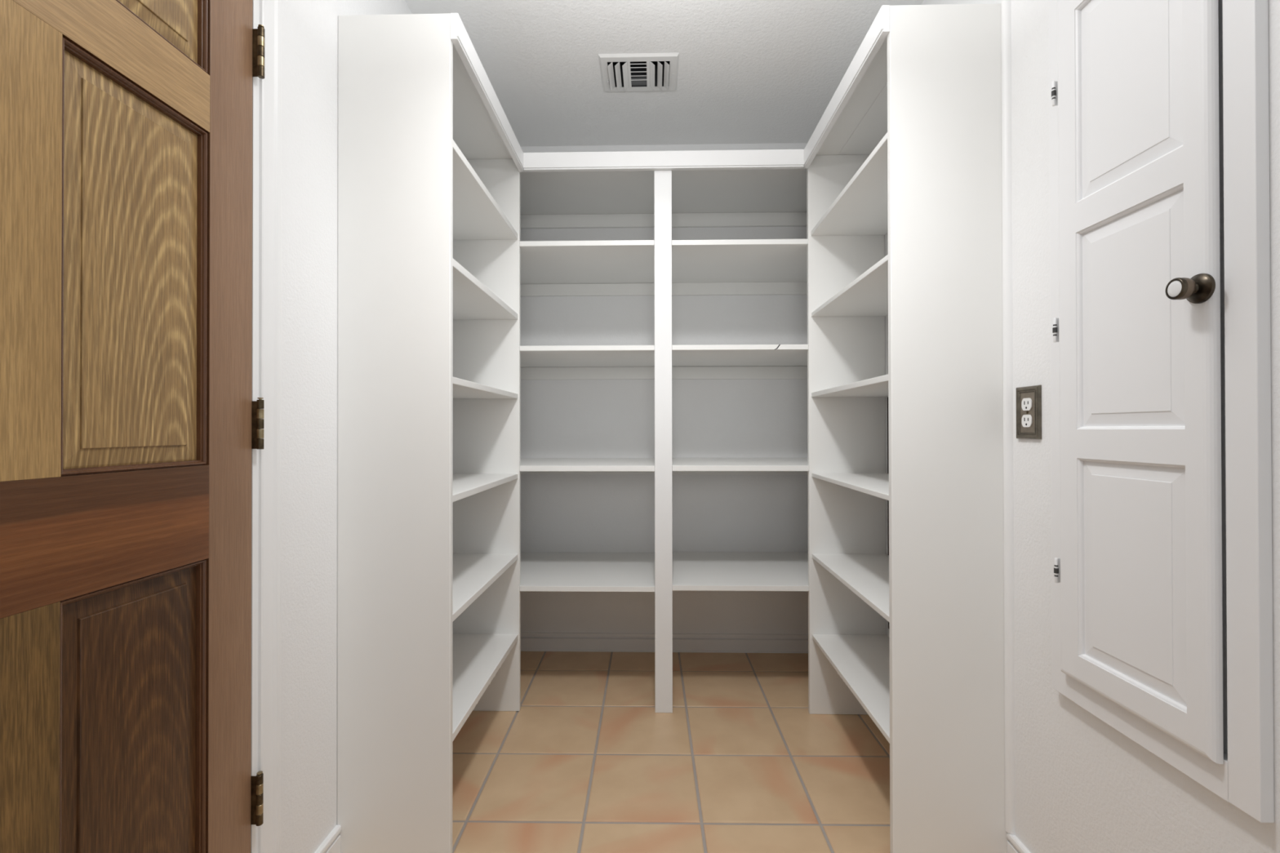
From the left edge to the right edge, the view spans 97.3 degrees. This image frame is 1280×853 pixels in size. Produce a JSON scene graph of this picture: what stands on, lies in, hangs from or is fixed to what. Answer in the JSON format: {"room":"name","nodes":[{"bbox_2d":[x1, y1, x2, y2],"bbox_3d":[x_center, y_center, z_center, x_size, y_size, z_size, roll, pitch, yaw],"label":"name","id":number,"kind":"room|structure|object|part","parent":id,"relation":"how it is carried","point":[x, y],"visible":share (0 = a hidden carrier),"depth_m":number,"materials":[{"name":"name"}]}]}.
{"room":"food storage area","nodes":[
{"label":"food storage area","id":0,"kind":"room"},
{"bbox_2d":[280,0,412,852],"bbox_3d":[-0.841,-0.150,1.152,0.120,2.488,3.265,0,0,1],"label":"wall","id":1,"kind":"structure","parent":0,"point":[309,28],"depth_m":1.32,"materials":[{"name":"white paint"}]},
{"bbox_2d":[0,0,264,852],"bbox_3d":[-0.796,0.067,0.715,0.058,2.026,0.848,0,0,1],"label":"door","id":2,"kind":"structure","parent":1,"relation":"in","point":[131,424],"depth_m":0.87,"materials":[{"name":"brown wood"}]},
{"bbox_3d":[-0.807,0.153,0.711,0.036,0.169,0.622,0,0,1],"label":"rail","id":3,"kind":"part","parent":2,"relation":"part of","materials":[{"name":"brown wood"}]},
{"bbox_3d":[-0.808,-0.589,0.715,0.036,0.104,0.622,0,0,1],"label":"rail","id":4,"kind":"part","parent":2,"relation":"part of","materials":[{"name":"brown wood"}]},
{"bbox_3d":[-0.797,0.543,0.891,0.006,0.590,0.237,0,0,1],"label":"panel","id":5,"kind":"part","parent":2,"relation":"part of","materials":[{"name":"brown wood"}]},
{"bbox_3d":[-0.798,-0.233,0.896,0.006,0.586,0.237,0,0,1],"label":"panel","id":6,"kind":"part","parent":2,"relation":"part of","materials":[{"name":"brown wood"}]},
{"bbox_3d":[-0.792,0.543,0.891,0.016,0.610,0.256,0,0,1],"label":"moulding","id":7,"kind":"part","parent":2,"relation":"part of","materials":[{"name":"brown wood"}]},
{"bbox_3d":[-0.793,-0.233,0.895,0.016,0.605,0.256,0,0,1],"label":"moulding","id":8,"kind":"part","parent":2,"relation":"part of","materials":[{"name":"brown wood"}]},
{"bbox_3d":[-0.798,-0.739,0.898,0.006,0.178,0.237,0,0,1],"label":"panel","id":9,"kind":"part","parent":2,"relation":"part of","materials":[{"name":"brown wood"}]},
{"bbox_3d":[-0.794,-0.739,0.898,0.016,0.197,0.256,0,0,1],"label":"moulding","id":10,"kind":"part","parent":2,"relation":"part of","materials":[{"name":"brown wood"}]},
{"bbox_2d":[250,0,282,852],"bbox_3d":[-0.842,0.034,0.711,0.136,2.116,0.988,0,0,1],"label":"trim","id":11,"kind":"structure","parent":1,"relation":"attached to","point":[266,379],"depth_m":1.17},
{"bbox_2d":[314,825,341,852],"bbox_3d":[-0.769,1.054,1.316,0.013,0.081,0.233,0,0,1],"label":"baseboard","id":12,"kind":"structure","parent":1,"relation":"attached to","point":[331,844],"depth_m":1.40,"materials":[{"name":"white wood"}]},
{"bbox_2d":[520,142,808,634],"bbox_3d":[0.103,-0.143,2.814,1.934,2.488,0.100,0,0,1],"label":"wall","id":13,"kind":"structure","parent":0,"point":[743,418],"depth_m":2.76,"materials":[{"name":"white paint"}]},
{"bbox_2d":[520,632,808,653],"bbox_3d":[0.104,1.057,2.752,1.692,0.088,0.013,0,0,1],"label":"baseboard","id":14,"kind":"structure","parent":13,"relation":"attached to","point":[530,642],"depth_m":2.75,"materials":[{"name":"white wood"}]},
{"bbox_2d":[404,0,923,146],"bbox_3d":[0.065,-1.401,1.189,1.934,0.012,3.365,0,0,1],"label":"ceiling","id":15,"kind":"structure","parent":0,"point":[750,71],"depth_m":2.14,"materials":[{"name":"paint"}]},
{"bbox_2d":[598,53,679,91],"bbox_3d":[-0.003,-1.433,2.211,0.303,0.133,0.228,0,0,1],"label":"ceiling vent","id":16,"kind":"object","parent":15,"relation":"in","point":[640,72],"visible":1,"depth_m":2.22,"materials":[{"name":"white metal"}]},
{"bbox_2d":[452,651,889,852],"bbox_3d":[0.069,1.123,1.175,1.934,0.060,3.365,0,0,1],"label":"floor","id":17,"kind":"structure","parent":0,"point":[740,762],"depth_m":1.82,"materials":[{"name":"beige tile"}]},
{"bbox_2d":[337,13,524,852],"bbox_3d":[-0.610,0.021,1.816,0.311,2.151,0.762,0,0,1],"label":"shelving unit","id":18,"kind":"object","parent":17,"relation":"on","point":[430,157],"visible":1,"depth_m":1.44,"materials":[{"name":"white wood"}]},
{"bbox_3d":[-0.628,0.019,1.445,0.291,2.151,0.019,0,0,1],"label":"panel","id":19,"kind":"part","parent":18,"relation":"part of","materials":[{"name":"white wood"}]},
{"bbox_3d":[-0.621,0.809,1.812,0.287,0.021,0.724,0,0,1],"label":"shelf","id":20,"kind":"part","parent":18,"relation":"part of","materials":[{"name":"white wood"}]},
{"bbox_3d":[-0.621,0.499,1.814,0.287,0.020,0.724,0,0,1],"label":"shelf","id":21,"kind":"part","parent":18,"relation":"part of","materials":[{"name":"white wood"}]},
{"bbox_3d":[-0.622,-0.426,1.819,0.287,0.021,0.724,0,0,1],"label":"shelf","id":22,"kind":"part","parent":18,"relation":"part of","materials":[{"name":"white wood"}]},
{"bbox_3d":[-0.623,-0.736,1.821,0.287,0.022,0.724,0,0,1],"label":"shelf","id":23,"kind":"part","parent":18,"relation":"part of","materials":[{"name":"white wood"}]},
{"bbox_3d":[-0.621,0.190,1.816,0.287,0.019,0.724,0,0,1],"label":"shelf","id":24,"kind":"part","parent":18,"relation":"part of","materials":[{"name":"white wood"}]},
{"bbox_3d":[-0.622,-0.118,1.817,0.287,0.018,0.724,0,0,1],"label":"shelf","id":25,"kind":"part","parent":18,"relation":"part of","materials":[{"name":"white wood"}]},
{"bbox_3d":[-0.611,0.030,2.188,0.291,2.136,0.019,0,0,1],"label":"panel","id":26,"kind":"part","parent":18,"relation":"part of","materials":[{"name":"white wood"}]},
{"bbox_3d":[-0.466,-1.021,1.809,0.020,0.066,0.743,0,0,1],"label":"rail","id":27,"kind":"part","parent":18,"relation":"part of","materials":[{"name":"white wood"}]},
{"bbox_2d":[519,149,808,712],"bbox_3d":[0.096,0.024,2.453,1.693,2.151,0.620,0,0,1],"label":"shelving unit","id":28,"kind":"object","parent":17,"relation":"on","point":[662,191],"visible":0.62,"depth_m":2.38,"materials":[{"name":"white wood"}]},
{"bbox_3d":[-0.328,-0.302,2.474,0.846,0.022,0.600,0,0,1],"label":"shelf","id":29,"kind":"part","parent":28,"relation":"part of","materials":[{"name":"white wood"}]},
{"bbox_3d":[-0.328,-0.710,2.476,0.846,0.026,0.600,0,0,1],"label":"shelf","id":30,"kind":"part","parent":28,"relation":"part of","materials":[{"name":"white wood"}]},
{"bbox_3d":[-0.326,0.627,2.469,0.846,0.020,0.600,0,0,1],"label":"shelf","id":31,"kind":"part","parent":28,"relation":"part of","materials":[{"name":"white wood"}]},
{"bbox_3d":[-0.327,0.164,2.472,0.846,0.022,0.600,0,0,1],"label":"shelf","id":32,"kind":"part","parent":28,"relation":"part of","materials":[{"name":"white wood"}]},
{"bbox_3d":[0.090,0.055,2.181,0.067,2.084,0.038,0,0,1],"label":"post","id":33,"kind":"part","parent":28,"relation":"part of","materials":[{"name":"white wood"}]},
{"bbox_3d":[0.088,-1.020,2.159,1.071,0.066,0.020,0,0,1],"label":"rail","id":34,"kind":"part","parent":28,"relation":"part of","materials":[{"name":"white wood"}]},
{"bbox_3d":[0.519,-0.304,2.455,0.846,0.022,0.600,0,0,1],"label":"shelf","id":35,"kind":"part","parent":28,"relation":"part of","materials":[{"name":"white wood"}]},
{"bbox_3d":[0.518,-0.710,2.458,0.846,0.026,0.600,0,0,1],"label":"shelf","id":36,"kind":"part","parent":28,"relation":"part of","materials":[{"name":"white wood"}]},
{"bbox_3d":[0.519,0.162,2.453,0.846,0.022,0.600,0,0,1],"label":"shelf","id":37,"kind":"part","parent":28,"relation":"part of","materials":[{"name":"white wood"}]},
{"bbox_3d":[0.520,0.621,2.451,0.846,0.020,0.600,0,0,1],"label":"shelf","id":38,"kind":"part","parent":28,"relation":"part of","materials":[{"name":"white wood"}]},
{"bbox_2d":[803,3,1008,852],"bbox_3d":[0.772,0.019,1.786,0.310,2.151,0.762,0,0,1],"label":"shelving unit","id":39,"kind":"object","parent":17,"relation":"on","point":[907,146],"visible":0.88,"depth_m":1.41,"materials":[{"name":"white wood"}]},
{"bbox_3d":[0.625,-1.023,1.784,0.020,0.066,0.743,0,0,1],"label":"rail","id":40,"kind":"part","parent":39,"relation":"part of","materials":[{"name":"white wood"}]},
{"bbox_3d":[0.791,0.028,2.157,0.290,2.136,0.019,0,0,1],"label":"panel","id":41,"kind":"part","parent":39,"relation":"part of","materials":[{"name":"white wood"}]},
{"bbox_3d":[0.782,-0.740,1.789,0.289,0.017,0.724,0,0,1],"label":"shelf","id":42,"kind":"part","parent":39,"relation":"part of","materials":[{"name":"white wood"}]},
{"bbox_3d":[0.783,-0.123,1.786,0.289,0.017,0.724,0,0,1],"label":"shelf","id":43,"kind":"part","parent":39,"relation":"part of","materials":[{"name":"white wood"}]},
{"bbox_3d":[0.782,-0.429,1.788,0.289,0.015,0.724,0,0,1],"label":"shelf","id":44,"kind":"part","parent":39,"relation":"part of","materials":[{"name":"white wood"}]},
{"bbox_3d":[0.783,0.183,1.784,0.289,0.015,0.724,0,0,1],"label":"shelf","id":45,"kind":"part","parent":39,"relation":"part of","materials":[{"name":"white wood"}]},
{"bbox_3d":[0.784,0.491,1.783,0.289,0.016,0.724,0,0,1],"label":"shelf","id":46,"kind":"part","parent":39,"relation":"part of","materials":[{"name":"white wood"}]},
{"bbox_3d":[0.784,0.798,1.781,0.289,0.015,0.724,0,0,1],"label":"shelf","id":47,"kind":"part","parent":39,"relation":"part of","materials":[{"name":"white wood"}]},
{"bbox_3d":[0.774,0.017,1.414,0.290,2.151,0.019,0,0,1],"label":"panel","id":48,"kind":"part","parent":39,"relation":"part of","materials":[{"name":"white wood"}]},
{"bbox_2d":[884,0,1279,852],"bbox_3d":[0.971,-0.153,1.112,0.123,2.488,3.265,0,0,1],"label":"wall","id":49,"kind":"structure","parent":0,"point":[1082,785],"depth_m":1.26,"materials":[{"name":"white paint"}]},
{"bbox_2d":[1000,0,1015,835],"bbox_3d":[0.911,-0.196,1.395,0.016,2.398,0.014,0,0,1],"label":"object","id":50,"kind":"structure","parent":49,"relation":"attached to","point":[1006,5],"depth_m":1.39,"materials":[{"name":"white paint"}]},
{"bbox_2d":[1006,832,1031,852],"bbox_3d":[0.893,1.043,0.435,0.013,0.090,1.921,0,0,1],"label":"baseboard","id":51,"kind":"structure","parent":49,"relation":"attached to","point":[1015,845],"depth_m":1.37,"materials":[{"name":"white wood"}]},
{"bbox_2d":[1015,385,1041,439],"bbox_3d":[0.913,-0.033,1.325,0.008,0.124,0.082,0,0,1],"label":"wall outlet","id":52,"kind":"object","parent":49,"relation":"attached to","point":[1028,398],"visible":1,"depth_m":1.32,"materials":[{"name":"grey metal"}]},
{"bbox_2d":[1021,397,1031,410],"bbox_3d":[0.911,-0.052,1.326,0.003,0.029,0.034,0,0,1],"label":"receptacle","id":53,"kind":"object","parent":52,"relation":"attached to","point":[1026,402],"depth_m":1.32,"materials":[{"name":"white plastic"}]},
{"bbox_2d":[1022,414,1031,426],"bbox_3d":[0.911,-0.013,1.325,0.003,0.029,0.034,0,0,1],"label":"receptacle","id":54,"kind":"object","parent":52,"relation":"attached to","point":[1026,419],"depth_m":1.32,"materials":[{"name":"white plastic"}]},
{"bbox_3d":[0.912,-0.033,1.325,0.001,0.094,0.052,0,0,1],"label":"plate","id":55,"kind":"part","parent":52,"relation":"part of","materials":[{"name":"brown metal"}]},
{"bbox_2d":[1048,0,1274,822],"bbox_3d":[0.871,-0.194,1.019,0.079,1.524,0.420,0,0,1],"label":"upper cabinet","id":56,"kind":"object","parent":49,"relation":"attached to","point":[1135,380],"visible":1,"depth_m":0.94,"materials":[{"name":"white wood"}]},
{"bbox_3d":[0.877,-0.644,1.017,0.010,0.392,0.230,0,0,1],"label":"door panel","id":57,"kind":"part","parent":56,"relation":"part of","materials":[{"name":"white wood"}]},
{"bbox_3d":[0.877,-0.192,1.014,0.010,0.395,0.230,0,0,1],"label":"door panel","id":58,"kind":"part","parent":56,"relation":"part of","materials":[{"name":"white wood"}]},
{"bbox_3d":[0.878,0.260,1.012,0.010,0.395,0.230,0,0,1],"label":"door panel","id":59,"kind":"part","parent":56,"relation":"part of","materials":[{"name":"white wood"}]},
{"bbox_3d":[0.881,-0.194,1.022,0.017,1.416,0.325,0,0,1],"label":"door","id":60,"kind":"part","parent":56,"relation":"part of","materials":[{"name":"white wood"}]},
{"bbox_3d":[0.901,0.538,1.004,0.020,0.060,0.310,0,0,1],"label":"frame rail","id":61,"kind":"part","parent":56,"relation":"part of","materials":[{"name":"white wood"}]},
{"bbox_3d":[0.864,-0.214,0.873,0.010,0.046,0.046,0,0,1],"label":"knob","id":62,"kind":"part","parent":56,"relation":"part of","materials":[{"name":"brown metal"}]}
]}

